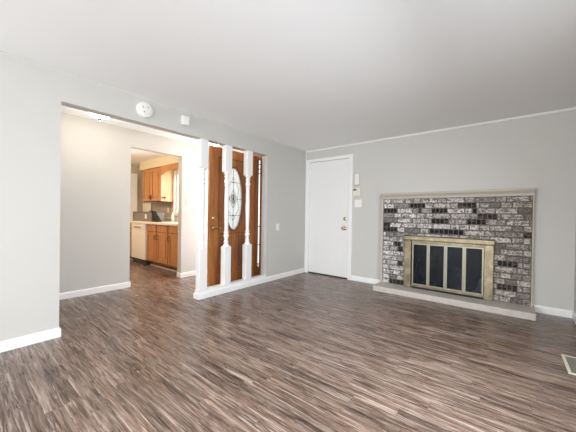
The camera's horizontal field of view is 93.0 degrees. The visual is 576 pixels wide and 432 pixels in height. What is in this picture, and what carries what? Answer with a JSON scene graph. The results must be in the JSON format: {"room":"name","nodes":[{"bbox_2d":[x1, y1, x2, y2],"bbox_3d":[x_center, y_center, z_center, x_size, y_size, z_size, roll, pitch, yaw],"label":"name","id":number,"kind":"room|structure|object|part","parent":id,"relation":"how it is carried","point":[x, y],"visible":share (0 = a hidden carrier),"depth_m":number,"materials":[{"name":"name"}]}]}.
{"room":"living room","nodes":[
{"label":"living room","id":0,"kind":"room"},
{"bbox_2d":[59,112,207,292],"bbox_3d":[-3.669,-0.133,2.310,0.112,2.281,7.358,1,0,39],"label":"wall","id":1,"kind":"structure","parent":0,"point":[95,179],"depth_m":3.70,"materials":[{"name":"grey paint"}]},
{"bbox_2d":[59,270,195,299],"bbox_3d":[-3.680,0.968,2.312,0.124,0.080,7.358,1,0,39],"label":"baseboard","id":2,"kind":"structure","parent":1,"relation":"attached to","point":[77,293],"depth_m":3.67,"materials":[{"name":"white paint"}]},
{"bbox_2d":[160,163,178,174],"bbox_3d":[-2.233,-0.982,5.494,1.397,0.190,0.021,1,0,39],"label":"window valance","id":3,"kind":"object","parent":1,"relation":"attached to","point":[163,169],"visible":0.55,"depth_m":5.73,"materials":[{"name":"brown wood"}]},
{"bbox_2d":[130,173,136,219],"bbox_3d":[-3.991,-0.498,6.770,0.109,1.163,0.416,1,0,39],"label":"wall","id":4,"kind":"structure","parent":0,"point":[133,195],"depth_m":6.82,"materials":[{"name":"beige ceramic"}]},
{"bbox_2d":[131,165,142,211],"bbox_3d":[-6.132,-0.180,4.282,0.112,2.281,7.358,1,0,39],"label":"wall","id":5,"kind":"structure","parent":0,"point":[135,169],"depth_m":7.04,"materials":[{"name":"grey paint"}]},
{"bbox_2d":[0,50,305,341],"bbox_3d":[-2.357,-0.112,1.937,0.112,2.281,8.415,1,0,39],"label":"wall","id":6,"kind":"structure","parent":0,"point":[32,94],"depth_m":2.28,"materials":[{"name":"grey paint"}]},
{"bbox_2d":[136,102,152,117],"bbox_3d":[-1.500,-1.116,2.856,0.046,0.159,0.159,1,0,39],"label":"smoke detector","id":7,"kind":"object","parent":6,"relation":"attached to","point":[144,109],"visible":1,"depth_m":2.84,"materials":[{"name":"white plastic"}]},
{"bbox_2d":[0,268,304,352],"bbox_3d":[-2.369,0.989,1.939,0.124,0.080,8.414,1,0,39],"label":"baseboard","id":8,"kind":"structure","parent":6,"relation":"attached to","point":[14,343],"depth_m":2.24,"materials":[{"name":"white paint"}]},
{"bbox_2d":[181,115,188,125],"bbox_3d":[-1.216,-1.128,3.215,0.040,0.103,0.088,1,0,39],"label":"box","id":9,"kind":"object","parent":6,"relation":"attached to","point":[184,119],"visible":1,"depth_m":3.20,"materials":[{"name":"white plastic"}]},
{"bbox_2d":[193,274,265,299],"bbox_3d":[-0.786,0.986,3.910,0.118,0.110,1.219,1,0,39],"label":"trim","id":10,"kind":"structure","parent":6,"relation":"attached to","point":[218,289],"depth_m":3.76,"materials":[{"name":"white paint"}]},
{"bbox_2d":[196,138,208,290],"bbox_3d":[-1.103,-0.026,3.484,0.091,1.908,0.112,1,0,39],"label":"turned post","id":11,"kind":"object","parent":10,"relation":"on","point":[202,144],"visible":1,"depth_m":3.46,"materials":[{"name":"white paint"}]},
{"bbox_2d":[220,145,231,284],"bbox_3d":[-0.863,-0.024,3.785,0.091,1.908,0.112,1,0,39],"label":"turned post","id":12,"kind":"object","parent":10,"relation":"on","point":[226,149],"visible":1,"depth_m":3.76,"materials":[{"name":"white paint"}]},
{"bbox_2d":[242,150,252,279],"bbox_3d":[-0.618,-0.023,4.091,0.091,1.908,0.112,1,0,39],"label":"turned post","id":13,"kind":"object","parent":10,"relation":"on","point":[248,155],"visible":1,"depth_m":4.06,"materials":[{"name":"white paint"}]},
{"bbox_2d":[143,168,178,216],"bbox_3d":[-2.567,-0.139,6.212,3.268,2.281,0.112,1,0,39],"label":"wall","id":14,"kind":"structure","parent":0,"point":[175,168],"depth_m":6.13,"materials":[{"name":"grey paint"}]},
{"bbox_2d":[143,167,173,201],"bbox_3d":[-3.033,-0.718,6.296,0.846,0.751,0.343,1,0,39],"label":"upper cabinet","id":15,"kind":"object","parent":14,"relation":"attached to","point":[156,186],"visible":1,"depth_m":6.09,"materials":[{"name":"brown wood"}]},
{"bbox_3d":[-3.279,-0.720,6.330,0.402,0.720,0.019,1,0,39],"label":"door","id":16,"kind":"part","parent":15,"relation":"part of","materials":[{"name":"brown wood"}]},
{"bbox_3d":[-2.953,-0.714,6.069,0.402,0.720,0.019,1,0,39],"label":"door","id":17,"kind":"part","parent":15,"relation":"part of","materials":[{"name":"brown wood"}]},
{"bbox_3d":[-2.690,-0.712,6.056,0.009,0.751,0.289,1,0,39],"label":"panel","id":18,"kind":"part","parent":15,"relation":"part of","materials":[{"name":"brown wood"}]},
{"bbox_2d":[140,155,178,170],"bbox_3d":[-2.485,-1.181,5.878,2.528,0.192,0.318,1,0,39],"label":"soffit","id":19,"kind":"structure","parent":14,"relation":"attached to","point":[166,160],"depth_m":5.96,"materials":[{"name":"beige paint"}]},
{"bbox_2d":[151,202,172,216],"bbox_3d":[-3.197,-0.172,6.639,1.523,0.350,0.009,1,0,39],"label":"backsplash","id":20,"kind":"structure","parent":14,"relation":"attached to","point":[155,206],"depth_m":6.43,"materials":[{"name":"beige tile"}]},
{"bbox_2d":[173,169,178,215],"bbox_3d":[-2.065,-0.524,5.771,1.309,1.014,0.122,1,0,39],"label":"window","id":21,"kind":"structure","parent":14,"relation":"in","point":[174,171],"depth_m":6.12,"materials":[{"name":"white paint"}]},
{"bbox_3d":[-2.045,-0.508,5.797,1.188,0.926,0.056,1,0,39],"label":"frame","id":22,"kind":"part","parent":21,"relation":"part of","materials":[{"name":"white paint"}]},
{"bbox_2d":[0,260,575,431],"bbox_3d":[-2.660,1.080,2.172,8.206,0.112,8.639,1,0,39],"label":"floor","id":23,"kind":"structure","parent":0,"point":[305,351],"depth_m":1.95,"materials":[{"name":"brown wood"}]},
{"bbox_2d":[130,223,132,259],"bbox_3d":[-3.627,0.558,6.546,0.980,0.854,0.684,1,0,39],"label":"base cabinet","id":24,"kind":"object","parent":23,"relation":"on","point":[131,258],"visible":0.16,"depth_m":6.06,"materials":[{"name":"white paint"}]},
{"bbox_3d":[-3.622,0.574,6.160,0.450,0.573,0.019,1,0,39],"label":"door","id":25,"kind":"part","parent":24,"relation":"part of","materials":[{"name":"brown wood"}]},
{"bbox_2d":[130,217,177,225],"bbox_3d":[-2.821,0.079,5.899,3.042,0.132,0.691,1,0,39],"label":"countertop","id":26,"kind":"structure","parent":24,"relation":"on","point":[167,220],"depth_m":5.51,"materials":[{"name":"beige laminate"}]},
{"bbox_2d":[142,203,150,211],"bbox_3d":[-3.593,-0.126,6.917,0.449,0.429,0.024,1,0,39],"label":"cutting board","id":27,"kind":"object","parent":26,"relation":"on","point":[146,206],"visible":0.54,"depth_m":6.90,"materials":[{"name":"beige wood"}]},
{"bbox_2d":[133,212,164,221],"bbox_3d":[-3.167,-0.004,6.165,0.935,0.207,0.303,1,0,39],"label":"backsplash","id":28,"kind":"structure","parent":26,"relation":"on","point":[137,216],"depth_m":5.97,"materials":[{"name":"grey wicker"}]},
{"bbox_2d":[151,211,161,221],"bbox_3d":[-2.800,-0.009,5.740,0.430,0.233,0.066,1,0,39],"label":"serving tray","id":29,"kind":"object","parent":26,"relation":"on","point":[155,218],"visible":0.96,"depth_m":5.70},
{"bbox_2d":[131,223,150,264],"bbox_3d":[-2.991,0.570,6.016,0.664,0.854,0.681,1,0,39],"label":"dishwasher","id":30,"kind":"object","parent":23,"relation":"on","point":[139,231],"visible":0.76,"depth_m":5.73,"materials":[{"name":"plastic"}]},
{"bbox_3d":[-3.169,0.570,5.794,0.657,0.626,0.051,1,0,39],"label":"door","id":31,"kind":"part","parent":30,"relation":"part of","materials":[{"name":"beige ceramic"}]},
{"bbox_3d":[-3.165,0.198,5.790,0.657,0.108,0.056,1,0,39],"label":"control panel","id":32,"kind":"part","parent":30,"relation":"part of","materials":[{"name":"beige plastic"}]},
{"bbox_3d":[-3.164,0.944,5.809,0.645,0.103,0.018,1,0,39],"label":"kick plate","id":33,"kind":"part","parent":30,"relation":"part of","materials":[{"name":"plastic"}]},
{"bbox_2d":[146,224,172,270],"bbox_3d":[-2.379,0.582,5.547,0.868,0.854,0.684,1,0,39],"label":"base cabinet","id":34,"kind":"object","parent":23,"relation":"on","point":[157,243],"visible":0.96,"depth_m":5.28,"materials":[{"name":"brown wood"}]},
{"bbox_3d":[-2.735,0.591,5.450,0.394,0.573,0.019,1,0,39],"label":"door","id":35,"kind":"part","parent":34,"relation":"part of","materials":[{"name":"brown wood"}]},
{"bbox_3d":[-2.731,0.221,5.447,0.394,0.130,0.022,1,0,39],"label":"drawer","id":36,"kind":"part","parent":34,"relation":"part of","materials":[{"name":"brown wood"}]},
{"bbox_3d":[-2.514,0.996,5.388,0.868,0.023,0.033,1,0,39],"label":"shoe moulding","id":37,"kind":"part","parent":34,"relation":"part of","materials":[{"name":"white paint"}]},
{"bbox_3d":[-2.392,0.227,5.175,0.394,0.130,0.022,1,0,39],"label":"drawer","id":38,"kind":"part","parent":34,"relation":"part of","materials":[{"name":"brown wood"}]},
{"bbox_3d":[-2.396,0.598,5.178,0.394,0.573,0.019,1,0,39],"label":"door","id":39,"kind":"part","parent":34,"relation":"part of","materials":[{"name":"brown wood"}]},
{"bbox_2d":[167,226,177,271],"bbox_3d":[-1.840,0.592,5.115,0.510,0.854,0.684,1,0,39],"label":"base cabinet","id":40,"kind":"object","parent":23,"relation":"on","point":[172,238],"visible":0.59,"depth_m":4.93,"materials":[{"name":"brown wood"}]},
{"bbox_3d":[-2.022,0.234,4.879,0.470,0.130,0.022,1,0,39],"label":"drawer","id":41,"kind":"part","parent":40,"relation":"part of","materials":[{"name":"brown wood"}]},
{"bbox_3d":[-2.026,0.605,4.882,0.470,0.573,0.019,1,0,39],"label":"door","id":42,"kind":"part","parent":40,"relation":"part of","materials":[{"name":"brown wood"}]},
{"bbox_2d":[373,188,535,320],"bbox_3d":[2.029,0.373,3.562,1.769,1.421,0.390,1,0,39],"label":"fireplace","id":43,"kind":"object","parent":23,"relation":"on","point":[504,216],"visible":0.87,"depth_m":3.41,"materials":[{"name":"brick"}]},
{"bbox_3d":[1.448,0.366,4.213,0.035,1.262,0.100,1,0,39],"label":"trim","id":44,"kind":"part","parent":43,"relation":"part of","materials":[{"name":"white wood"}]},
{"bbox_2d":[403,235,494,300],"bbox_3d":[2.060,0.641,3.610,1.044,0.736,0.077,1,0,39],"label":"fireplace screen","id":45,"kind":"object","parent":43,"relation":"on","point":[464,272],"visible":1,"depth_m":3.57,"materials":[{"name":"gold metal"}]},
{"bbox_3d":[1.827,0.665,3.810,0.169,0.550,0.004,1,0,39],"label":"pane","id":46,"kind":"part","parent":45,"relation":"part of","materials":[{"name":"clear glass"}]},
{"bbox_3d":[1.827,0.665,3.810,0.205,0.585,0.022,1,0,39],"label":"screen door","id":47,"kind":"part","parent":45,"relation":"part of","materials":[{"name":"black glass"}]},
{"bbox_3d":[1.989,0.669,3.680,0.168,0.550,0.004,1,0,39],"label":"pane","id":48,"kind":"part","parent":45,"relation":"part of","materials":[{"name":"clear glass"}]},
{"bbox_3d":[1.989,0.669,3.680,0.204,0.585,0.022,1,0,39],"label":"screen door","id":49,"kind":"part","parent":45,"relation":"part of","materials":[{"name":"black glass"}]},
{"bbox_3d":[2.151,0.672,3.550,0.205,0.585,0.022,1,0,39],"label":"screen door","id":50,"kind":"part","parent":45,"relation":"part of","materials":[{"name":"black glass"}]},
{"bbox_3d":[2.151,0.672,3.550,0.169,0.550,0.004,1,0,39],"label":"pane","id":51,"kind":"part","parent":45,"relation":"part of","materials":[{"name":"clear glass"}]},
{"bbox_3d":[2.313,0.675,3.421,0.166,0.550,0.004,1,0,39],"label":"pane","id":52,"kind":"part","parent":45,"relation":"part of","materials":[{"name":"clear glass"}]},
{"bbox_3d":[2.313,0.675,3.421,0.202,0.585,0.022,1,0,39],"label":"screen door","id":53,"kind":"part","parent":45,"relation":"part of","materials":[{"name":"black glass"}]},
{"bbox_3d":[2.793,0.392,3.136,0.013,1.262,0.100,1,0,39],"label":"trim","id":54,"kind":"part","parent":43,"relation":"part of","materials":[{"name":"white wood"}]},
{"bbox_2d":[561,354,575,375],"bbox_3d":[2.106,1.089,1.984,0.152,0.009,0.337,1,0,39],"label":"floor vent","id":55,"kind":"object","parent":23,"relation":"in","point":[569,361],"visible":1,"depth_m":2.02,"materials":[{"name":"beige metal"}]},
{"bbox_2d":[0,0,575,165],"bbox_3d":[-2.625,-1.314,2.159,8.206,0.112,8.639,1,0,39],"label":"ceiling","id":56,"kind":"structure","parent":0,"point":[305,75],"depth_m":2.09,"materials":[{"name":"white paint"}]},
{"bbox_2d":[88,112,109,121],"bbox_3d":[-2.138,-1.166,3.097,0.256,0.179,0.256,1,0,39],"label":"ceiling light","id":57,"kind":"object","parent":56,"relation":"attached to","point":[100,117],"visible":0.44,"depth_m":3.08,"materials":[{"name":"white metal"}]},
{"bbox_2d":[307,110,575,310],"bbox_3d":[1.744,-0.064,4.115,3.793,2.281,0.112,1,0,39],"label":"wall","id":58,"kind":"structure","parent":0,"point":[537,152],"depth_m":3.40,"materials":[{"name":"grey paint"}]},
{"bbox_2d":[304,152,306,267],"bbox_3d":[0.317,-0.123,5.178,0.011,2.177,0.011,1,0,39],"label":"trim","id":59,"kind":"structure","parent":58,"relation":"attached to","point":[306,152],"depth_m":5.17,"materials":[{"name":"white paint"}]},
{"bbox_2d":[305,154,352,279],"bbox_3d":[0.713,0.002,4.900,0.945,2.111,0.174,1,0,39],"label":"door","id":60,"kind":"structure","parent":58,"relation":"in","point":[329,180],"depth_m":4.88,"materials":[{"name":"white paint"}]},
{"bbox_2d":[352,188,360,195],"bbox_3d":[1.122,-0.408,4.523,0.141,0.136,0.030,1,0,39],"label":"alarm keypad","id":61,"kind":"object","parent":58,"relation":"attached to","point":[356,191],"visible":1,"depth_m":4.51,"materials":[{"name":"beige plastic"}]},
{"bbox_2d":[354,173,359,185],"bbox_3d":[1.123,-0.615,4.524,0.097,0.201,0.030,1,0,39],"label":"remote holder","id":62,"kind":"object","parent":58,"relation":"attached to","point":[357,175],"visible":1,"depth_m":4.51,"materials":[{"name":"grey plastic"}]},
{"bbox_2d":[354,200,361,206],"bbox_3d":[1.142,-0.217,4.514,0.126,0.126,0.018,1,0,39],"label":"light switch","id":63,"kind":"object","parent":58,"relation":"attached to","point":[358,203],"visible":1,"depth_m":4.51,"materials":[{"name":"white plastic"}]},
{"bbox_2d":[306,107,575,151],"bbox_3d":[1.719,-1.195,4.058,3.569,0.021,0.019,1,0,39],"label":"trim","id":64,"kind":"structure","parent":58,"relation":"attached to","point":[574,108],"depth_m":3.62,"materials":[{"name":"white paint"}]},
{"bbox_2d":[351,275,572,317],"bbox_3d":[2.066,1.043,3.772,2.604,0.080,0.012,1,0,39],"label":"baseboard","id":65,"kind":"structure","parent":58,"relation":"attached to","point":[540,309],"depth_m":3.10,"materials":[{"name":"white paint"}]},
{"bbox_2d":[574,222,575,313],"bbox_3d":[0.517,-0.056,-0.363,0.112,2.281,8.415,1,0,39],"label":"wall","id":66,"kind":"structure","parent":0,"point":[575,222],"depth_m":2.93,"materials":[{"name":"grey paint"}]},
{"bbox_2d":[572,311,575,323],"bbox_3d":[0.452,1.043,-0.319,0.012,0.080,8.414,1,0,39],"label":"baseboard","id":67,"kind":"structure","parent":66,"relation":"attached to","point":[573,312],"depth_m":2.89,"materials":[{"name":"white paint"}]},
{"bbox_3d":[-0.844,-0.106,4.833,1.145,2.281,0.112,1,0,39],"label":"wall","id":68,"kind":"structure","parent":0,"visible":0},
{"bbox_2d":[253,154,261,275],"bbox_3d":[-0.817,-0.030,4.805,1.066,2.132,0.122,1,0,39],"label":"window","id":69,"kind":"structure","parent":68,"relation":"in","point":[257,269],"depth_m":4.51,"materials":[{"name":"brown wood"}]},
{"bbox_2d":[207,145,254,286],"bbox_3d":[-0.837,0.008,4.187,0.100,2.024,0.876,1,0,39],"label":"door","id":70,"kind":"structure","parent":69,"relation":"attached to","point":[237,185],"depth_m":4.14,"materials":[{"name":"brown wood"}]},
{"bbox_3d":[-0.952,0.561,4.061,0.010,0.524,0.250,1,0,39],"label":"raised panel","id":71,"kind":"part","parent":70,"relation":"part of","materials":[{"name":"brown wood"}]},
{"bbox_3d":[-0.841,-0.271,4.185,0.024,1.010,0.402,1,0,39],"label":"oval moulding","id":72,"kind":"part","parent":70,"relation":"part of","materials":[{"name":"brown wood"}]},
{"bbox_3d":[-0.821,-0.308,4.204,0.010,1.131,0.627,1,0,39],"label":"panel moulding","id":73,"kind":"part","parent":70,"relation":"part of","materials":[{"name":"brown wood"}]},
{"bbox_3d":[-0.855,-0.271,4.196,0.007,0.942,0.335,1,0,39],"label":"oval glass","id":74,"kind":"part","parent":70,"relation":"part of","materials":[{"name":"white"}]},
{"bbox_3d":[-0.732,0.562,4.335,0.010,0.524,0.303,1,0,39],"label":"raised panel","id":75,"kind":"part","parent":70,"relation":"part of","materials":[{"name":"brown wood"}]}
]}

